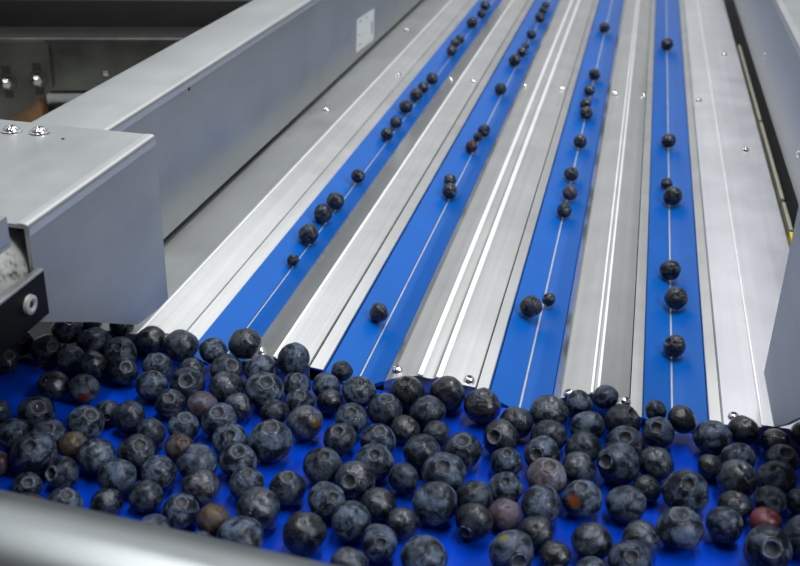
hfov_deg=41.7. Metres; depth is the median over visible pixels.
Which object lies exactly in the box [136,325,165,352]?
blueberry
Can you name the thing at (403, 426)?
blueberry
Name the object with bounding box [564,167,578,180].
blueberry
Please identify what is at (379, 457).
blueberry
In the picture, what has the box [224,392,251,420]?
blueberry
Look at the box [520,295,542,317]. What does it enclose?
blueberry
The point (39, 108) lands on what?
block
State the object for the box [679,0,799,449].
divider
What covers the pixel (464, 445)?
blueberry
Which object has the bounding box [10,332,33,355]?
blueberry
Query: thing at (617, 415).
blueberry
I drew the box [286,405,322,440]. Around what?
blueberry
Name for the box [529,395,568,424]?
blueberry
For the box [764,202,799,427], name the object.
machine housing
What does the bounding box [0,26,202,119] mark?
cross beam
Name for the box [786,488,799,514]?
blueberry
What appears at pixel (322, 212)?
blueberry
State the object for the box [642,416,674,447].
blueberry
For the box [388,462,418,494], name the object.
blueberry
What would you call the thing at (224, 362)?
blueberry
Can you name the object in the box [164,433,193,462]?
blueberry
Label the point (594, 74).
blueberry
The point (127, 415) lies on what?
blueberry
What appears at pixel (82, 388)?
blueberry
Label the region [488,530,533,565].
blueberry
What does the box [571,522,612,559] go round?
blueberry
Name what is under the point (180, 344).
blueberry
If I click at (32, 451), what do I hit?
blueberry
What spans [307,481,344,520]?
blueberry
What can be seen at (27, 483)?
blueberry
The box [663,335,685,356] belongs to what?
blueberry
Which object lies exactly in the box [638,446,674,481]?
blueberry
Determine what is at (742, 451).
blueberry
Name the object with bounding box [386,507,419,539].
blueberry
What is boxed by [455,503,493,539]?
blueberry
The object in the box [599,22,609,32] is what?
blueberry
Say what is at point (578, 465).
blueberry
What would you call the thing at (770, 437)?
blueberry
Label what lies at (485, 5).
blueberry
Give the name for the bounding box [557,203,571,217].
blueberry
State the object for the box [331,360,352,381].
blueberry
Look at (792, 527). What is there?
blueberry
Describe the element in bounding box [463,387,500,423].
blueberry
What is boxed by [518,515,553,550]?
blueberry
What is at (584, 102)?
blueberry
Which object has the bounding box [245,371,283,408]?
blueberry
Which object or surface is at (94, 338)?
blueberry
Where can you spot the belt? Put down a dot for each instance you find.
(17, 386)
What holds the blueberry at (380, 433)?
on the belt
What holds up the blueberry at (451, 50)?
on the lane at (264, 295)
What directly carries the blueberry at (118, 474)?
on the belt
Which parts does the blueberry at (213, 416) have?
crown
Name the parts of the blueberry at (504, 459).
crown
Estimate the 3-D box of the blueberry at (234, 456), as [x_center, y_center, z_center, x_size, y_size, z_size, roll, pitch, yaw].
[-0.064,0.070,0.415,0.015,0.014,0.015,23,33,37]
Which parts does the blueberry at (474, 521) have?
crown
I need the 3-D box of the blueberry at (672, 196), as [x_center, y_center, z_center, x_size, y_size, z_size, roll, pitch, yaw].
[0.180,-0.058,0.694,0.012,0.013,0.012,18,31,30]
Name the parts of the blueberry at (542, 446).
crown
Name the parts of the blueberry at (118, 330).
crown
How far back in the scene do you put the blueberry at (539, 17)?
1.18 m
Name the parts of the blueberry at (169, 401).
crown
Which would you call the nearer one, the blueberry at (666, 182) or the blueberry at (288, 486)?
the blueberry at (288, 486)
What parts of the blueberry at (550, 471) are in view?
crown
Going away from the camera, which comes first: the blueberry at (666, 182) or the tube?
the tube
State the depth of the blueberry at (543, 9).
1.23 m
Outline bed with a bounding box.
[28,0,798,426]
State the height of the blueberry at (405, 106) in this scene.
0.011 m
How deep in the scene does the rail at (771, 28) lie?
0.82 m
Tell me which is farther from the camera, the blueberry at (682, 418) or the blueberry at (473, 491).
the blueberry at (682, 418)
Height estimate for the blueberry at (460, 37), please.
0.010 m
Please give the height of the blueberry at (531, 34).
0.011 m
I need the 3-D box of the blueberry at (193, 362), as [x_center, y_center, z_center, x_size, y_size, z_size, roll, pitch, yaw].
[-0.095,0.040,0.478,0.012,0.011,0.012,19,31,31]
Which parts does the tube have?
bracket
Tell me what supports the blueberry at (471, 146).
on the lane at (417, 255)
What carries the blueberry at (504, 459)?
on the belt
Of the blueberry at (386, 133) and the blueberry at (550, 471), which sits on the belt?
the blueberry at (550, 471)
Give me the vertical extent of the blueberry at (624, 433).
0.015 m
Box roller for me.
[0,490,336,565]
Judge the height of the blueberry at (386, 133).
0.010 m
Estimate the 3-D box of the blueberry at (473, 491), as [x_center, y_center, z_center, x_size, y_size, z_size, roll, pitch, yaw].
[0.028,0.082,0.398,0.014,0.014,0.014,0,26,-4]
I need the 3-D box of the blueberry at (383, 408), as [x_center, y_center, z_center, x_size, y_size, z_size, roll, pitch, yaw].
[-0.006,0.054,0.450,0.015,0.014,0.015,12,28,20]
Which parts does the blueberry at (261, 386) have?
crown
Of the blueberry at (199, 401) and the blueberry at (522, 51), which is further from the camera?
the blueberry at (522, 51)
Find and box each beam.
[0,0,252,92]
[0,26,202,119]
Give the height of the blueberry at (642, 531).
0.013 m
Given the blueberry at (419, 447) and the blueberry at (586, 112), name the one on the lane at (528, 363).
the blueberry at (586, 112)
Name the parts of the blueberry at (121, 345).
crown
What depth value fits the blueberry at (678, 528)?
0.38 m
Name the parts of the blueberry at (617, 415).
crown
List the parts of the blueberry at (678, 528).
crown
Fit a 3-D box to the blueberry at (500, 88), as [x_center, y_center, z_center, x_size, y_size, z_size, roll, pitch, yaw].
[0.088,-0.170,0.921,0.010,0.010,0.010,20,31,32]
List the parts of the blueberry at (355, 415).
crown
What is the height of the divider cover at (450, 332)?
0.014 m
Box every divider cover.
[244,0,534,379]
[383,0,599,397]
[553,0,655,427]
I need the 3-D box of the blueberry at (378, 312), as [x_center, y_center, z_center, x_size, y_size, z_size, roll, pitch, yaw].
[-0.011,0.015,0.536,0.010,0.010,0.009,17,30,28]
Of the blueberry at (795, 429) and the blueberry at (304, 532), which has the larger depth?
the blueberry at (795, 429)
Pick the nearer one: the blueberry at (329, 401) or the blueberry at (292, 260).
the blueberry at (329, 401)
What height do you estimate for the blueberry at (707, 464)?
0.010 m
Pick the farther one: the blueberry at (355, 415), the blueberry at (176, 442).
the blueberry at (355, 415)
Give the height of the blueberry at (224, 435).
0.014 m
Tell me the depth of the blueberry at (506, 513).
0.39 m
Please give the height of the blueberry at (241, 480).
0.014 m
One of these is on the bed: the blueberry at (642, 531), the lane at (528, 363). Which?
the lane at (528, 363)
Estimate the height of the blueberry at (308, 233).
0.012 m
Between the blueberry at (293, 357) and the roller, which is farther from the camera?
the blueberry at (293, 357)
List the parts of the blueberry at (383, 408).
crown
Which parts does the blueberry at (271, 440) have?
crown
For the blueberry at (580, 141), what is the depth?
0.79 m
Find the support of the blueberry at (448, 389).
on the belt
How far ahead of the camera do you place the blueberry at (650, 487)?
0.41 m
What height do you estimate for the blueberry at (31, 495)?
0.009 m
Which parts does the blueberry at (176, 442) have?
crown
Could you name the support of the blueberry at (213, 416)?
on the belt
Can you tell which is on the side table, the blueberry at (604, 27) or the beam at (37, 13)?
the beam at (37, 13)
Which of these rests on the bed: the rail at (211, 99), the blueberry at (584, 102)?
the rail at (211, 99)
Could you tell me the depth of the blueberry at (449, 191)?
0.69 m
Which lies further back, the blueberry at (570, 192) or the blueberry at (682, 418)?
the blueberry at (570, 192)
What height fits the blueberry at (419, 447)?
0.015 m
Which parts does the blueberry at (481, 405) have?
crown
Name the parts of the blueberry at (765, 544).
crown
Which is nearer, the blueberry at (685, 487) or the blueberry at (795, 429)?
the blueberry at (685, 487)
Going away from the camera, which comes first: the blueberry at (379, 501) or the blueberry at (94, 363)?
the blueberry at (379, 501)
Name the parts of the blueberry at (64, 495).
crown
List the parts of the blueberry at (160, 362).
crown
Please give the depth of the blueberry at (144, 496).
0.39 m
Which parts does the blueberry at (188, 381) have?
crown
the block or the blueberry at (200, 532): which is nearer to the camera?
the blueberry at (200, 532)
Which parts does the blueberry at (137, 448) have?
crown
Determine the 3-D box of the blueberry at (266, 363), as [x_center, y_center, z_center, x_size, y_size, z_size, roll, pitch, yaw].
[-0.063,0.040,0.478,0.014,0.014,0.015,10,27,17]
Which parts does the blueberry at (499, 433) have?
crown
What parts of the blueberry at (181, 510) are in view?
crown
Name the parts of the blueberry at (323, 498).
crown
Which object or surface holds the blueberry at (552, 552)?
on the belt
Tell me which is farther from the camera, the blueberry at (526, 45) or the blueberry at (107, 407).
the blueberry at (526, 45)
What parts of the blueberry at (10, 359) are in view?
crown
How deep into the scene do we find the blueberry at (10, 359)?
0.48 m
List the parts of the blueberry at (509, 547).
crown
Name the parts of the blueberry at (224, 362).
crown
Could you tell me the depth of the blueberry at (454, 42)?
1.07 m
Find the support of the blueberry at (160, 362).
on the belt
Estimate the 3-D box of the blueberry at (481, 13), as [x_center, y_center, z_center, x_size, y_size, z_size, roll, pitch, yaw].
[0.093,-0.306,1.195,0.010,0.010,0.010,4,26,4]
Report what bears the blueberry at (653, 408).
on the belt
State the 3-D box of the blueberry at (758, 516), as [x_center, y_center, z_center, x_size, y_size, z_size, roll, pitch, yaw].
[0.136,0.090,0.392,0.012,0.012,0.012,16,30,27]
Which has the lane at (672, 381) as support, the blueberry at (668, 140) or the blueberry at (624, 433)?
the blueberry at (668, 140)
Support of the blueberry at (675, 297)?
on the lane at (672, 381)
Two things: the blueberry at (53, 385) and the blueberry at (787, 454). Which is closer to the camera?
the blueberry at (787, 454)
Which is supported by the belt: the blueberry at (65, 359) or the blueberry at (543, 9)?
the blueberry at (65, 359)
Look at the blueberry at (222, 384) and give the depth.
0.46 m
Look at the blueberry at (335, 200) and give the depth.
0.67 m
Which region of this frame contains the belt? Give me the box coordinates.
[0,344,799,565]
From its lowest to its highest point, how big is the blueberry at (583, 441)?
0.014 m
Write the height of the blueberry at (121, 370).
0.013 m
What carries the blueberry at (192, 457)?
on the belt
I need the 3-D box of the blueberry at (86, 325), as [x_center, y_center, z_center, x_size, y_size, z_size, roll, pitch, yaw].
[-0.148,0.020,0.506,0.009,0.009,0.010,2,26,1]
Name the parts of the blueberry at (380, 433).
crown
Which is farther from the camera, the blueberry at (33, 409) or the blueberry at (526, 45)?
the blueberry at (526, 45)
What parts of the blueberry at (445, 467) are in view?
crown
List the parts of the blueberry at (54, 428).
crown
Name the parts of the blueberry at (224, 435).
crown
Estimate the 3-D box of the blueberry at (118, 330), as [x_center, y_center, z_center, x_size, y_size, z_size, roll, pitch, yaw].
[-0.133,0.020,0.502,0.012,0.012,0.012,-4,27,-11]
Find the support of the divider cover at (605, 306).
on the bed
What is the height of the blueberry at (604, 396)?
0.010 m
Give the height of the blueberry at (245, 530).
0.016 m
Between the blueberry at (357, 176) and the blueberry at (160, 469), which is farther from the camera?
the blueberry at (357, 176)
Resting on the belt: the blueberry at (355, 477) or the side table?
the blueberry at (355, 477)
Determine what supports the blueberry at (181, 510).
on the belt
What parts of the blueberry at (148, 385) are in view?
crown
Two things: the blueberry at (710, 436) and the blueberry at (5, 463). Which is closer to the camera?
the blueberry at (5, 463)
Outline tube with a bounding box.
[0,216,29,295]
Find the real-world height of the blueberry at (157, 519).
0.012 m
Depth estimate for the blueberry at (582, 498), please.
0.39 m
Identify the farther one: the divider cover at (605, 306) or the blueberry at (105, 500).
the divider cover at (605, 306)
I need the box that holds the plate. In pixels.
[0,267,48,355]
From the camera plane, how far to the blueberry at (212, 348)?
0.48 m
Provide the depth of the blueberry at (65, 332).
0.49 m
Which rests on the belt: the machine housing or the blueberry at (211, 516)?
the blueberry at (211, 516)
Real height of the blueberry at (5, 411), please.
0.010 m
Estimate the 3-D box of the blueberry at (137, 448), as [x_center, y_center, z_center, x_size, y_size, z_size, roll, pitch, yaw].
[-0.104,0.068,0.417,0.016,0.015,0.015,18,30,29]
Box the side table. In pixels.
[46,93,82,112]
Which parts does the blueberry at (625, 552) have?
crown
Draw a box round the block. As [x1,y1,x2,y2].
[9,95,47,121]
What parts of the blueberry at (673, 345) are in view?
crown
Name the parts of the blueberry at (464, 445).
crown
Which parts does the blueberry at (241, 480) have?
crown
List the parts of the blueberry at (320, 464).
crown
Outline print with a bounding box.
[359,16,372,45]
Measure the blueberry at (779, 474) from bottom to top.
0.014 m
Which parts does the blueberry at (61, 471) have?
crown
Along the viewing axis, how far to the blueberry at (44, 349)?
0.48 m
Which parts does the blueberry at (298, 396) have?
crown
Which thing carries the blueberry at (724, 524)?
on the belt
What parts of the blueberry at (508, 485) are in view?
crown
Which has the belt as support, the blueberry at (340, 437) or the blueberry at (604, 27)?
the blueberry at (340, 437)
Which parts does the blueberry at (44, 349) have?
crown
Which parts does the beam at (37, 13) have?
panel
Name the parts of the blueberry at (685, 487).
crown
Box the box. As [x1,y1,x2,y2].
[0,119,167,324]
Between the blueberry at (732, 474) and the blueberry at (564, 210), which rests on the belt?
the blueberry at (732, 474)
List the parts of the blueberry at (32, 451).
crown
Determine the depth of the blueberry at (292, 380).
0.47 m
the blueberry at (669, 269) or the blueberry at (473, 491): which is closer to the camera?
the blueberry at (473, 491)
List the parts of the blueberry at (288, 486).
crown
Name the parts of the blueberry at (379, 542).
crown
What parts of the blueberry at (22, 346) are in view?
crown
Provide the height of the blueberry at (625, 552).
0.015 m
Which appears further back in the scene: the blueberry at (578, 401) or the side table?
the side table
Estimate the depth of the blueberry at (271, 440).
0.42 m
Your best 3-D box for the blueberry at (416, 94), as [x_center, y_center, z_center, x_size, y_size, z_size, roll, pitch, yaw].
[0.014,-0.161,0.898,0.011,0.011,0.010,14,29,23]
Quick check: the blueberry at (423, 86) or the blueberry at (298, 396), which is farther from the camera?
the blueberry at (423, 86)
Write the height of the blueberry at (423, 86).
0.010 m
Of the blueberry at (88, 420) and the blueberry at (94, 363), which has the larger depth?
the blueberry at (94, 363)
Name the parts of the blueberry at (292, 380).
crown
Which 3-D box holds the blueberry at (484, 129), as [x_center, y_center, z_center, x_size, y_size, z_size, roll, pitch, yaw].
[0.065,-0.118,0.812,0.009,0.010,0.009,16,30,27]
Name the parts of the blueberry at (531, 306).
crown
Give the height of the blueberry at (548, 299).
0.007 m
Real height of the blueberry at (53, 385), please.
0.013 m
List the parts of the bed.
seal strip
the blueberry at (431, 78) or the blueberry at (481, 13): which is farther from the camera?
the blueberry at (481, 13)
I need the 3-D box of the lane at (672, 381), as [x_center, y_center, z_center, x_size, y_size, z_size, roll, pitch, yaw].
[0.254,-0.195,0.992,0.029,0.008,1.220,7,27,11]
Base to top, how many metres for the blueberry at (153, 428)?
0.012 m
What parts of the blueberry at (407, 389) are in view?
crown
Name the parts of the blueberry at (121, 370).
crown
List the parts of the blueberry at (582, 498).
crown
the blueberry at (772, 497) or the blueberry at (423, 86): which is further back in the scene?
the blueberry at (423, 86)
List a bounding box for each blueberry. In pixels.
[0,348,20,373]
[0,400,10,421]
[0,418,29,448]
[0,451,11,474]
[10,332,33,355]
[10,431,57,475]
[12,471,42,495]
[17,396,55,429]
[28,494,42,498]
[30,334,61,364]
[30,418,65,448]
[37,370,68,399]
[45,456,78,488]
[46,487,83,507]
[51,322,81,343]
[55,345,83,371]
[58,431,86,460]
[67,405,104,439]
[68,374,100,403]
[75,350,108,379]
[76,327,112,353]
[76,438,115,474]
[82,322,101,329]
[90,488,122,515]
[96,400,117,423]
[97,458,136,495]
[103,336,137,362]
[107,356,138,385]
[109,323,133,336]
[113,400,145,433]
[116,433,157,471]
[128,479,163,512]
[135,370,167,400]
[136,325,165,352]
[136,417,165,445]
[140,514,170,527]
[141,455,176,489]
[142,352,172,377]
[154,388,185,418]
[161,493,199,529]
[164,329,199,361]
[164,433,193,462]
[167,411,199,439]
[170,367,205,401]
[176,443,217,477]
[178,357,204,374]
[181,468,219,505]
[186,391,217,419]
[193,530,213,537]
[196,503,230,537]
[199,337,227,363]
[201,403,236,436]
[209,371,244,402]
[210,353,242,376]
[212,423,247,455]
[216,516,263,547]
[218,443,256,476]
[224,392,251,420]
[228,328,261,358]
[229,467,264,499]
[236,486,279,529]
[244,355,277,379]
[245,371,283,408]
[248,419,292,462]
[260,399,288,422]
[269,470,305,506]
[277,342,309,374]
[283,371,310,395]
[283,511,327,555]
[285,387,314,412]
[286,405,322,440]
[287,254,298,265]
[298,223,318,243]
[303,447,342,483]
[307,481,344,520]
[312,373,339,396]
[314,203,331,222]
[317,389,342,414]
[323,423,356,454]
[326,192,343,209]
[329,547,368,565]
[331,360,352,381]
[331,500,370,541]
[334,460,374,501]
[335,403,367,434]
[342,376,376,406]
[351,169,364,182]
[355,443,393,480]
[360,423,395,451]
[360,487,396,522]
[361,523,397,562]
[367,393,402,426]
[369,303,387,322]
[381,128,392,140]
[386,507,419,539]
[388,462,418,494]
[389,376,424,410]
[390,116,401,127]
[390,414,420,443]
[399,100,412,112]
[400,534,447,565]
[403,434,440,472]
[409,88,422,100]
[409,395,445,427]
[412,481,456,526]
[417,82,427,92]
[421,452,466,491]
[423,420,449,446]
[426,72,437,84]
[429,376,464,411]
[442,183,456,198]
[442,432,481,468]
[444,174,455,183]
[447,46,456,56]
[450,39,459,47]
[455,34,464,43]
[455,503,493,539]
[456,480,492,508]
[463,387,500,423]
[465,140,477,152]
[466,17,477,27]
[473,132,482,141]
[477,10,485,17]
[478,124,489,136]
[480,1,489,10]
[483,419,518,453]
[488,471,523,502]
[488,498,520,530]
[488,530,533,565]
[490,447,522,474]
[495,83,505,94]
[499,406,533,438]
[509,54,520,66]
[517,47,526,57]
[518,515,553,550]
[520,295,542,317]
[521,43,528,49]
[521,484,561,521]
[523,435,560,466]
[526,29,535,39]
[526,458,566,494]
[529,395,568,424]
[530,420,566,448]
[535,12,544,22]
[538,540,570,565]
[539,6,546,13]
[541,1,549,8]
[542,293,554,305]
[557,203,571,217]
[562,185,577,199]
[562,451,595,483]
[562,479,602,517]
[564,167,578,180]
[565,431,600,461]
[566,389,592,415]
[570,411,604,439]
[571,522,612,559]
[573,134,586,147]
[575,556,606,565]
[580,98,591,107]
[580,106,592,118]
[584,84,594,95]
[589,68,599,79]
[592,385,618,408]
[597,441,639,485]
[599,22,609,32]
[604,404,640,432]
[605,425,644,454]
[605,485,646,523]
[607,540,651,565]
[621,520,659,553]
[632,475,660,502]
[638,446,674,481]
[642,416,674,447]
[645,400,666,417]
[655,507,704,550]
[659,260,680,279]
[661,37,672,50]
[661,133,675,147]
[661,177,672,188]
[661,469,708,513]
[663,186,682,205]
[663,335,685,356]
[664,286,687,309]
[667,405,696,433]
[692,420,732,455]
[697,454,721,479]
[705,506,742,543]
[716,459,757,496]
[717,490,752,520]
[720,443,755,467]
[727,415,759,444]
[743,524,792,565]
[749,507,782,529]
[754,486,787,514]
[756,460,797,494]
[761,428,789,452]
[765,444,799,471]
[783,514,799,558]
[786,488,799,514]
[790,421,799,445]
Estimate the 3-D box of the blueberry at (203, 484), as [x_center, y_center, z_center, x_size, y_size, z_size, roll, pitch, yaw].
[-0.076,0.078,0.400,0.015,0.014,0.014,23,33,36]
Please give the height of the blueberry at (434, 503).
0.016 m
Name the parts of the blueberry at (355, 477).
crown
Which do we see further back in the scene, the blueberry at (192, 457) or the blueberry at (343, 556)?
the blueberry at (192, 457)
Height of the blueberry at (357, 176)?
0.009 m
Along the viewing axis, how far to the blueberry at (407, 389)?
0.46 m
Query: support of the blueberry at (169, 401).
on the belt
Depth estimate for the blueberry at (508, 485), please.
0.40 m
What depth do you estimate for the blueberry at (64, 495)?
0.39 m
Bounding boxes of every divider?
[76,0,477,355]
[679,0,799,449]
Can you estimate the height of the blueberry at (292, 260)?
0.007 m
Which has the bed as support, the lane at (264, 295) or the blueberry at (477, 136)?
the lane at (264, 295)
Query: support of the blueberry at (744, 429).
on the belt
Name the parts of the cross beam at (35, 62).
plate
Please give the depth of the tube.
0.38 m
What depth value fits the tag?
0.65 m
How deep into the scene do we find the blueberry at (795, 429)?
0.44 m
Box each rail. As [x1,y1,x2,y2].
[31,0,419,238]
[734,0,799,204]
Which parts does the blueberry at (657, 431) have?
crown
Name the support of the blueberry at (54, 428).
on the belt
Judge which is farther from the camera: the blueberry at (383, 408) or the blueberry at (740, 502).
the blueberry at (383, 408)
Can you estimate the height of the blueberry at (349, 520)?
0.014 m
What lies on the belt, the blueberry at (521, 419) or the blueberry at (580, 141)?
the blueberry at (521, 419)
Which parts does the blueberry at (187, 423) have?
crown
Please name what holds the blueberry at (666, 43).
on the lane at (672, 381)
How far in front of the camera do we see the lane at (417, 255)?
0.64 m
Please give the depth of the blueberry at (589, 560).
0.36 m
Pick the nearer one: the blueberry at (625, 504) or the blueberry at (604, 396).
the blueberry at (625, 504)
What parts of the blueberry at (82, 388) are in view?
crown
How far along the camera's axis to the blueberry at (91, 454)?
0.41 m
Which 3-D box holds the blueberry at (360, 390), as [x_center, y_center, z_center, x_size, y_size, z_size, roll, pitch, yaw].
[-0.018,0.049,0.464,0.015,0.014,0.015,-13,30,-28]
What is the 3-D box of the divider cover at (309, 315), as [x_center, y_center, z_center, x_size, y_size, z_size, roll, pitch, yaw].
[0.080,-0.219,1.024,0.039,0.013,1.220,7,27,11]
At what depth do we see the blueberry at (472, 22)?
1.15 m
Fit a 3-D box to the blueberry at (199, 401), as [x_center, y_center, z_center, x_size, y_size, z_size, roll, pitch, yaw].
[-0.085,0.053,0.452,0.014,0.012,0.013,20,31,32]
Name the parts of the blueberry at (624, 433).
crown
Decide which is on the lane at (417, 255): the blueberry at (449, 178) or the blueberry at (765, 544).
the blueberry at (449, 178)
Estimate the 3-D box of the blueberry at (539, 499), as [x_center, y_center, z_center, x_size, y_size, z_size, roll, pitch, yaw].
[0.053,0.084,0.395,0.015,0.015,0.016,11,28,18]
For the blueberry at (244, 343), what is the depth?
0.48 m
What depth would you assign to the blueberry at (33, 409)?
0.44 m
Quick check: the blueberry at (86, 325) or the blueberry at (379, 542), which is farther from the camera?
the blueberry at (86, 325)
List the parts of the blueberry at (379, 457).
crown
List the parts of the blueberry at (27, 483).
crown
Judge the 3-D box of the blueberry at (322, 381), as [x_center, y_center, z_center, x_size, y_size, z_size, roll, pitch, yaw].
[-0.033,0.046,0.468,0.013,0.012,0.012,1,26,-2]
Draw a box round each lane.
[194,0,501,365]
[325,0,558,386]
[490,0,622,410]
[642,0,707,433]
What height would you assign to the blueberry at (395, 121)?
0.010 m
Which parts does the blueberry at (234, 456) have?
crown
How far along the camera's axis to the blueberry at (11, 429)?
0.42 m
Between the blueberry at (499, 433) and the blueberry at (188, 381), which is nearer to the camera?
the blueberry at (499, 433)
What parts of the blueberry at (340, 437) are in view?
crown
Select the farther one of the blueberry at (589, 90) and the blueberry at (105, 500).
the blueberry at (589, 90)
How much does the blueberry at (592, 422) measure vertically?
0.015 m
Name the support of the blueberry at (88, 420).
on the belt
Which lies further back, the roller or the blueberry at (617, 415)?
the blueberry at (617, 415)
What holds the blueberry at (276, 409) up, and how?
on the belt
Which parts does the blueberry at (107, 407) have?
crown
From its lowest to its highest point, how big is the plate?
0.019 m
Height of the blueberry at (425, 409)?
0.014 m
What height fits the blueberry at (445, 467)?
0.017 m
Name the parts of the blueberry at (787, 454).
crown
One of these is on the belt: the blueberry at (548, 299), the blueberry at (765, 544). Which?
the blueberry at (765, 544)
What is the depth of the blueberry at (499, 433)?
0.43 m
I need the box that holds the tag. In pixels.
[788,232,792,245]
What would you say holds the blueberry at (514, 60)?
on the lane at (417, 255)
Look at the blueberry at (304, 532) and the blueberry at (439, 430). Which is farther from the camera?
the blueberry at (439, 430)
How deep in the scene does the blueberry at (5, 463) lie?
0.41 m
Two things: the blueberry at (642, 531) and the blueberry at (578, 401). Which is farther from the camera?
the blueberry at (578, 401)
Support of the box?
attached to the rail at (211, 99)
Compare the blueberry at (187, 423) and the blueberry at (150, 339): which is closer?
the blueberry at (187, 423)
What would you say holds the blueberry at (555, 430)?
on the belt
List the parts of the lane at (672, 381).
guide rod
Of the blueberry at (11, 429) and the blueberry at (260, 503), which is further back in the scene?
the blueberry at (11, 429)
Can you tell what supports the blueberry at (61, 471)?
on the belt
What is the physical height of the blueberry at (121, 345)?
0.015 m
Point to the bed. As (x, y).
(41, 328)
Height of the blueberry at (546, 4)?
0.010 m
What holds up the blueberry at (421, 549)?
on the belt
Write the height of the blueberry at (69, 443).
0.012 m
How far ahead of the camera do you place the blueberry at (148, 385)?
0.46 m
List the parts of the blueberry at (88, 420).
crown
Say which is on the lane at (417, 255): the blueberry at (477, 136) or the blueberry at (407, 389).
the blueberry at (477, 136)
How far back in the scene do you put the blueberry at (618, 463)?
0.41 m
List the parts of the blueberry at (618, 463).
crown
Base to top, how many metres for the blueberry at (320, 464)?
0.015 m
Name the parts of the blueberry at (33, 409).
crown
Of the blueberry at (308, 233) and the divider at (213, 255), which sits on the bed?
the divider at (213, 255)

